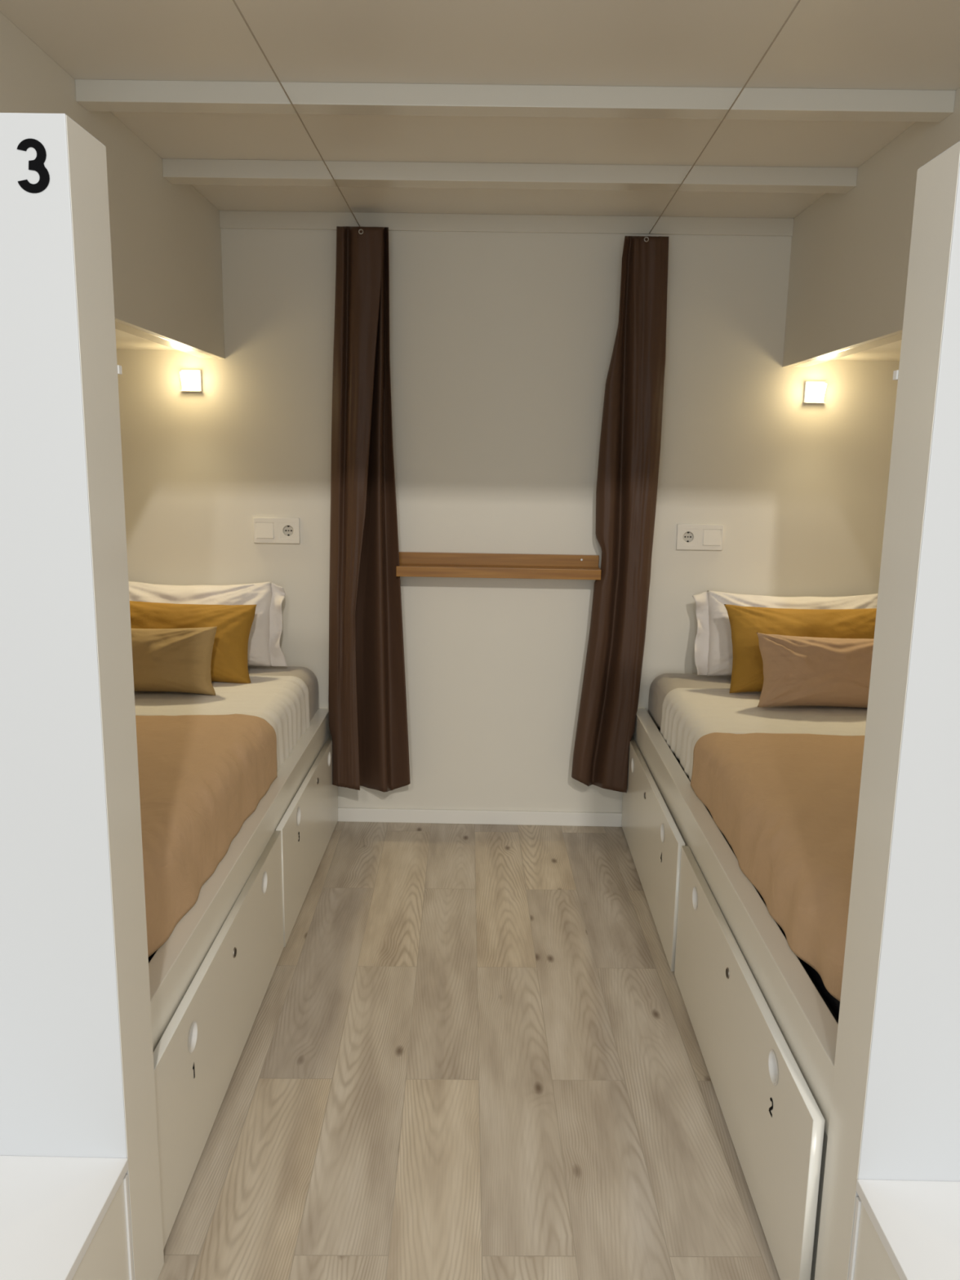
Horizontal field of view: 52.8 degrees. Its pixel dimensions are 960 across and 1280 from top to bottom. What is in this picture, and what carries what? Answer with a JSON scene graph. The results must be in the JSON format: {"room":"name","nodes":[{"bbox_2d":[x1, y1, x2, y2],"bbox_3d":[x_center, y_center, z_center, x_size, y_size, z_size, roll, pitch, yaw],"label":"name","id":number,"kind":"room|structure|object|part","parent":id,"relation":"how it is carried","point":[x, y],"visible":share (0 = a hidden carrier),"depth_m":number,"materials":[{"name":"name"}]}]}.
{"room":"dormitory","nodes":[
{"label":"dormitory","id":0,"kind":"room"},
{"bbox_2d":[157,821,780,1279],"bbox_3d":[-0.015,1.242,0.744,5.200,0.050,6.000,1,11,0],"label":"floor","id":1,"kind":"structure","parent":0,"point":[471,1051],"depth_m":2.06,"materials":[{"name":"brown wood"}]},
{"bbox_2d":[0,1155,133,1279],"bbox_3d":[-1.059,0.977,1.121,1.057,0.300,0.716,1,11,0],"label":"bench","id":2,"kind":"object","parent":1,"relation":"on","point":[62,1218],"visible":1,"depth_m":1.35,"materials":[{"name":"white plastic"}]},
{"bbox_3d":[-0.544,0.996,1.112,0.018,0.282,0.704,1,11,0],"label":"panel","id":3,"kind":"part","parent":2,"relation":"part of","materials":[{"name":"white laminate"}]},
{"bbox_2d":[0,112,164,1279],"bbox_3d":[-1.043,0.192,1.407,1.057,1.737,0.139,1,11,0],"label":"wall","id":4,"kind":"structure","parent":1,"relation":"on","point":[77,1068],"depth_m":1.33,"materials":[{"name":"white paint"}]},
{"bbox_2d":[148,707,337,1249],"bbox_3d":[-1.045,0.633,2.571,1.049,0.423,2.006,1,11,0],"label":"bed base","id":5,"kind":"object","parent":1,"relation":"on","point":[210,980],"visible":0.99,"depth_m":2.08,"materials":[{"name":"white laminate"}]},
{"bbox_2d":[148,951,156,962],"bbox_3d":[-1.080,0.384,2.497,0.931,0.229,1.940,1,11,0],"label":"mattress","id":6,"kind":"object","parent":5,"relation":"on","point":[153,953],"visible":0.03,"depth_m":1.85,"materials":[{"name":"grey fabric"}]},
{"bbox_2d":[135,714,277,957],"bbox_3d":[-1.065,0.402,2.153,0.978,0.183,1.206,1,11,0],"label":"blanket","id":7,"kind":"object","parent":6,"relation":"on","point":[201,777],"visible":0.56,"depth_m":2.19,"materials":[{"name":"beige fabric"}]},
{"bbox_2d":[134,675,310,773],"bbox_3d":[-1.063,0.258,2.960,0.973,0.182,0.656,1,11,0],"label":"sheet","id":8,"kind":"object","parent":6,"relation":"on","point":[282,701],"visible":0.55,"depth_m":2.95,"materials":[{"name":"white fabric"}]},
{"bbox_2d":[130,626,217,695],"bbox_3d":[-1.023,0.063,2.977,0.426,0.203,0.177,1,11,0],"label":"cushion","id":9,"kind":"object","parent":8,"relation":"on","point":[164,660],"visible":0.59,"depth_m":2.92,"materials":[{"name":"brown fabric"}]},
{"bbox_2d":[129,600,256,683],"bbox_3d":[-1.006,0.004,3.165,0.530,0.265,0.192,0,11,-4],"label":"cushion","id":10,"kind":"object","parent":8,"relation":"on","point":[229,664],"visible":0.46,"depth_m":3.13,"materials":[{"name":"yellow fabric"}]},
{"bbox_2d":[248,666,319,720],"bbox_3d":[-1.064,0.205,3.261,0.963,0.172,0.467,1,11,0],"label":"fitted sheet","id":11,"kind":"object","parent":6,"relation":"on","point":[308,676],"visible":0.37,"depth_m":3.37,"materials":[{"name":"grey fabric"}]},
{"bbox_2d":[128,581,287,666],"bbox_3d":[-0.997,-0.059,3.356,0.657,0.291,0.185,2,11,4],"label":"pillow","id":12,"kind":"object","parent":11,"relation":"on","point":[266,629],"visible":0.48,"depth_m":3.33,"materials":[{"name":"white fabric"}]},
{"bbox_3d":[-0.546,0.734,1.788,0.031,0.057,0.057,1,11,0],"label":"finger pull","id":13,"kind":"part","parent":5,"relation":"part of","materials":[{"name":"white plastic"}]},
{"bbox_3d":[-0.543,0.773,2.102,0.018,0.338,1.044,1,11,0],"label":"drawer","id":14,"kind":"part","parent":5,"relation":"part of","materials":[{"name":"white laminate"}]},
{"bbox_3d":[-0.572,0.488,2.537,0.046,0.110,2.006,1,11,0],"label":"rail","id":15,"kind":"part","parent":5,"relation":"part of","materials":[{"name":"white laminate"}]},
{"bbox_3d":[-0.546,0.599,2.387,0.031,0.057,0.057,1,11,0],"label":"finger pull","id":16,"kind":"part","parent":5,"relation":"part of","materials":[{"name":"white plastic"}]},
{"bbox_3d":[-0.542,0.511,2.807,0.031,0.057,0.057,1,11,0],"label":"finger pull","id":17,"kind":"part","parent":5,"relation":"part of","materials":[{"name":"white plastic"}]},
{"bbox_3d":[-0.536,0.586,3.082,0.018,0.341,0.947,1,11,0],"label":"drawer","id":18,"kind":"part","parent":5,"relation":"part of","materials":[{"name":"white laminate"}]},
{"bbox_3d":[-0.536,0.411,3.341,0.031,0.057,0.057,1,11,0],"label":"finger pull","id":19,"kind":"part","parent":5,"relation":"part of","materials":[{"name":"white plastic"}]},
{"bbox_2d":[621,707,838,1279],"bbox_3d":[1.049,0.667,2.502,1.082,0.447,2.105,1,11,0],"label":"bed base","id":20,"kind":"object","parent":1,"relation":"on","point":[766,1032],"visible":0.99,"depth_m":1.89,"materials":[{"name":"white laminate"}]},
{"bbox_3d":[0.537,0.429,3.306,0.031,0.057,0.057,1,11,1],"label":"finger pull","id":21,"kind":"part","parent":20,"relation":"part of","materials":[{"name":"white plastic"}]},
{"bbox_3d":[0.525,0.605,3.029,0.018,0.358,1.032,1,11,1],"label":"drawer","id":22,"kind":"part","parent":20,"relation":"part of","materials":[{"name":"white laminate"}]},
{"bbox_3d":[0.527,0.542,2.713,0.031,0.057,0.057,1,11,1],"label":"finger pull","id":23,"kind":"part","parent":20,"relation":"part of","materials":[{"name":"white plastic"}]},
{"bbox_3d":[0.527,0.616,2.301,0.031,0.057,0.057,1,11,1],"label":"finger pull","id":24,"kind":"part","parent":20,"relation":"part of","materials":[{"name":"white plastic"}]},
{"bbox_2d":[657,725,839,1018],"bbox_3d":[1.094,0.418,2.432,0.959,0.205,2.030,1,11,0],"label":"mattress","id":25,"kind":"object","parent":20,"relation":"on","point":[833,1002],"visible":0.04,"depth_m":1.70,"materials":[{"name":"grey fabric"}]},
{"bbox_2d":[648,673,731,728],"bbox_3d":[1.098,0.238,3.205,0.992,0.149,0.536,1,11,0],"label":"fitted sheet","id":26,"kind":"object","parent":25,"relation":"on","point":[664,683],"visible":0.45,"depth_m":3.31,"materials":[{"name":"grey fabric"}]},
{"bbox_2d":[692,590,878,675],"bbox_3d":[1.057,-0.019,3.325,0.648,0.287,0.191,0,11,-3],"label":"pillow","id":27,"kind":"object","parent":26,"relation":"on","point":[713,655],"visible":0.43,"depth_m":3.30,"materials":[{"name":"white fabric"}]},
{"bbox_2d":[660,688,867,781],"bbox_3d":[1.090,0.297,2.867,1.000,0.158,0.672,1,11,0],"label":"sheet","id":28,"kind":"object","parent":25,"relation":"on","point":[688,714],"visible":0.51,"depth_m":2.86,"materials":[{"name":"white fabric"}]},
{"bbox_2d":[724,604,876,693],"bbox_3d":[1.065,0.032,3.124,0.543,0.271,0.193,1,11,2],"label":"cushion","id":29,"kind":"object","parent":28,"relation":"on","point":[747,673],"visible":0.45,"depth_m":3.09,"materials":[{"name":"yellow fabric"}]},
{"bbox_2d":[756,632,873,707],"bbox_3d":[1.070,0.098,2.934,0.465,0.224,0.179,1,11,1],"label":"cushion","id":30,"kind":"object","parent":28,"relation":"on","point":[801,671],"visible":0.69,"depth_m":2.88,"materials":[{"name":"beige fabric"}]},
{"bbox_2d":[690,732,864,1001],"bbox_3d":[1.073,0.443,2.050,1.005,0.159,1.214,1,11,0],"label":"blanket","id":31,"kind":"object","parent":25,"relation":"on","point":[785,806],"visible":0.66,"depth_m":2.06,"materials":[{"name":"beige fabric"}]},
{"bbox_3d":[0.514,0.800,1.995,0.018,0.358,1.042,1,11,1],"label":"drawer","id":32,"kind":"part","parent":20,"relation":"part of","materials":[{"name":"white laminate"}]},
{"bbox_3d":[0.517,0.732,1.653,0.031,0.057,0.057,1,11,1],"label":"finger pull","id":33,"kind":"part","parent":20,"relation":"part of","materials":[{"name":"white plastic"}]},
{"bbox_2d":[814,141,959,1279],"bbox_3d":[1.057,0.267,1.300,1.060,1.694,0.129,1,11,0],"label":"wall","id":34,"kind":"structure","parent":1,"relation":"on","point":[895,1113],"depth_m":1.25,"materials":[{"name":"white paint"}]},
{"bbox_2d":[848,1179,959,1279],"bbox_3d":[1.042,0.989,1.053,1.060,0.366,0.626,1,11,0],"label":"bench","id":35,"kind":"object","parent":1,"relation":"on","point":[903,1229],"visible":1,"depth_m":1.27,"materials":[{"name":"white plastic"}]},
{"bbox_3d":[0.525,0.990,1.053,0.018,0.348,0.614,1,11,0],"label":"panel","id":36,"kind":"part","parent":35,"relation":"part of","materials":[{"name":"white laminate"}]},
{"bbox_2d":[0,0,959,218],"bbox_3d":[0.041,-1.247,2.196,3.160,0.060,2.020,1,11,0],"label":"ceiling","id":37,"kind":"structure","parent":0,"point":[823,44],"depth_m":1.99,"materials":[{"name":"white paint"}]},
{"bbox_2d":[162,158,857,193],"bbox_3d":[0.079,-1.281,2.670,1.893,0.047,0.075,1,11,0],"label":"ceiling beam","id":38,"kind":"structure","parent":37,"relation":"attached to","point":[176,171],"depth_m":2.64,"materials":[{"name":"beige"}]},
{"bbox_2d":[75,79,955,122],"bbox_3d":[0.072,-1.177,2.111,1.893,0.044,0.063,1,11,0],"label":"ceiling beam","id":39,"kind":"structure","parent":37,"relation":"attached to","point":[100,95],"depth_m":2.08,"materials":[{"name":"beige"}]},
{"bbox_2d":[116,228,899,812],"bbox_3d":[0.037,-0.459,3.424,3.360,2.300,0.100,1,11,0],"label":"wall","id":40,"kind":"structure","parent":0,"point":[501,344],"depth_m":3.34,"materials":[{"name":"white paint"}]},
{"bbox_2d":[179,369,201,391],"bbox_3d":[-0.986,-0.882,3.285,0.068,0.073,0.040,1,11,0],"label":"wall lamp","id":41,"kind":"object","parent":40,"relation":"attached to","point":[191,380],"visible":1,"depth_m":3.27,"materials":[{"name":"white plastic"}]},
{"bbox_2d":[179,371,199,386],"bbox_3d":[-0.986,-0.884,3.279,0.059,0.050,0.028,1,11,0],"label":"diffuser","id":42,"kind":"object","parent":41,"relation":"attached to","point":[188,379],"depth_m":3.27,"materials":[{"name":"beige plastic"}]},
{"bbox_2d":[253,517,300,543],"bbox_3d":[-0.713,-0.384,3.389,0.161,0.089,0.014,1,11,0],"label":"socket plate","id":43,"kind":"object","parent":40,"relation":"attached to","point":[266,530],"visible":1,"depth_m":3.39,"materials":[{"name":"white plastic"}]},
{"bbox_2d":[256,522,273,538],"bbox_3d":[-0.754,-0.385,3.389,0.061,0.055,0.013,1,11,0],"label":"rocker switch","id":44,"kind":"object","parent":43,"relation":"attached to","point":[264,530],"depth_m":3.39,"materials":[{"name":"white plastic"}]},
{"bbox_2d":[279,522,297,538],"bbox_3d":[-0.672,-0.384,3.391,0.063,0.057,0.009,1,11,0],"label":"socket","id":45,"kind":"object","parent":43,"relation":"attached to","point":[286,530],"depth_m":3.39,"materials":[{"name":"white plastic"}]},
{"bbox_2d":[232,0,359,226],"bbox_3d":[-0.400,-1.172,2.220,0.005,0.004,1.988,1,11,0],"label":"wire","id":46,"kind":"object","parent":40,"relation":"attached to","point":[233,1],"visible":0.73,"depth_m":2.00,"materials":[{"name":"grey metal"}]},
{"bbox_2d":[328,226,410,791],"bbox_3d":[-0.390,-0.403,3.310,0.266,1.931,0.166,-4,12,-24],"label":"curtain","id":47,"kind":"object","parent":46,"relation":"hanging from","point":[367,696],"visible":1,"depth_m":3.31,"materials":[{"name":"brown fabric"}]},
{"bbox_2d":[337,807,622,826],"bbox_3d":[0.001,0.655,3.578,1.060,0.052,0.012,1,11,0],"label":"baseboard","id":48,"kind":"structure","parent":40,"relation":"attached to","point":[344,814],"depth_m":3.57,"materials":[{"name":"white wood"}]},
{"bbox_2d":[395,551,601,579],"bbox_3d":[0.065,-0.259,3.362,0.704,0.076,0.095,1,11,0],"label":"wall shelf","id":49,"kind":"object","parent":40,"relation":"attached to","point":[417,564],"visible":0.86,"depth_m":3.38,"materials":[{"name":"orange wood"}]},
{"bbox_2d":[219,210,794,236],"bbox_3d":[0.085,-1.377,3.193,1.893,0.054,0.012,1,11,0],"label":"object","id":50,"kind":"structure","parent":40,"relation":"attached to","point":[495,223],"depth_m":3.19,"materials":[{"name":"beige"}]},
{"bbox_2d":[675,524,724,550],"bbox_3d":[0.768,-0.359,3.376,0.161,0.089,0.014,1,11,0],"label":"socket plate","id":51,"kind":"object","parent":40,"relation":"attached to","point":[689,536],"visible":1,"depth_m":3.37,"materials":[{"name":"white plastic"}]},
{"bbox_2d":[679,528,697,545],"bbox_3d":[0.728,-0.360,3.378,0.063,0.057,0.009,1,11,0],"label":"socket","id":52,"kind":"object","parent":51,"relation":"attached to","point":[686,536],"depth_m":3.38,"materials":[{"name":"grey plastic"}]},
{"bbox_2d":[702,529,720,545],"bbox_3d":[0.809,-0.358,3.376,0.061,0.055,0.013,1,11,0],"label":"rocker switch","id":53,"kind":"object","parent":51,"relation":"attached to","point":[710,537],"depth_m":3.37,"materials":[{"name":"white plastic"}]},
{"bbox_2d":[648,0,800,234],"bbox_3d":[0.533,-1.156,2.212,0.004,0.004,1.988,1,11,1],"label":"wire","id":54,"kind":"object","parent":40,"relation":"attached to","point":[798,1],"visible":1,"depth_m":1.98,"materials":[{"name":"beige"}]},
{"bbox_2d":[571,235,668,792],"bbox_3d":[0.474,-0.394,3.302,0.264,1.886,0.117,1,11,0],"label":"curtain","id":55,"kind":"object","parent":54,"relation":"hanging from","point":[630,438],"visible":1,"depth_m":3.27,"materials":[{"name":"brown fabric"}]},
{"bbox_2d":[803,381,826,403],"bbox_3d":[1.136,-0.838,3.268,0.068,0.073,0.040,1,11,0],"label":"wall lamp","id":56,"kind":"object","parent":40,"relation":"attached to","point":[814,391],"visible":1,"depth_m":3.25,"materials":[{"name":"white plastic"}]},
{"bbox_2d":[807,382,826,399],"bbox_3d":[1.136,-0.841,3.262,0.059,0.050,0.028,1,11,0],"label":"diffuser","id":57,"kind":"object","parent":56,"relation":"attached to","point":[815,390],"depth_m":3.25,"materials":[{"name":"beige plastic"}]},
{"bbox_3d":[-1.604,-0.293,2.406,0.100,2.300,2.000,1,11,0],"label":"wall","id":58,"kind":"structure","parent":0,"visible":0},
{"bbox_2d":[0,12,224,359],"bbox_3d":[-1.210,-1.009,2.267,0.667,0.472,2.000,1,11,0],"label":"bunk","id":59,"kind":"object","parent":58,"relation":"attached to","point":[166,237],"visible":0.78,"depth_m":2.54,"materials":[{"name":"beige wood"}]},
{"bbox_3d":[-1.252,-0.810,2.304,0.589,0.014,2.000,1,11,0],"label":"underside panel","id":60,"kind":"part","parent":59,"relation":"part of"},
{"bbox_3d":[-0.928,-0.792,2.304,0.058,0.040,2.000,1,11,0],"label":"edge rail","id":61,"kind":"part","parent":59,"relation":"part of","materials":[{"name":"beige"}]},
{"bbox_3d":[1.654,-0.228,2.339,0.100,2.300,2.080,1,11,0],"label":"wall","id":62,"kind":"structure","parent":0,"visible":0},
{"bbox_2d":[782,87,959,367],"bbox_3d":[1.316,-0.958,2.205,0.600,0.472,2.080,1,11,0],"label":"bunk","id":63,"kind":"object","parent":62,"relation":"attached to","point":[850,255],"visible":0.8,"depth_m":2.61,"materials":[{"name":"beige wood"}]},
{"bbox_3d":[1.062,-0.750,2.248,0.058,0.040,2.080,1,11,0],"label":"edge rail","id":64,"kind":"part","parent":63,"relation":"part of","materials":[{"name":"beige wood"}]},
{"bbox_3d":[1.352,-0.757,2.243,0.522,0.014,2.080,1,11,0],"label":"underside panel","id":65,"kind":"part","parent":63,"relation":"part of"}
]}

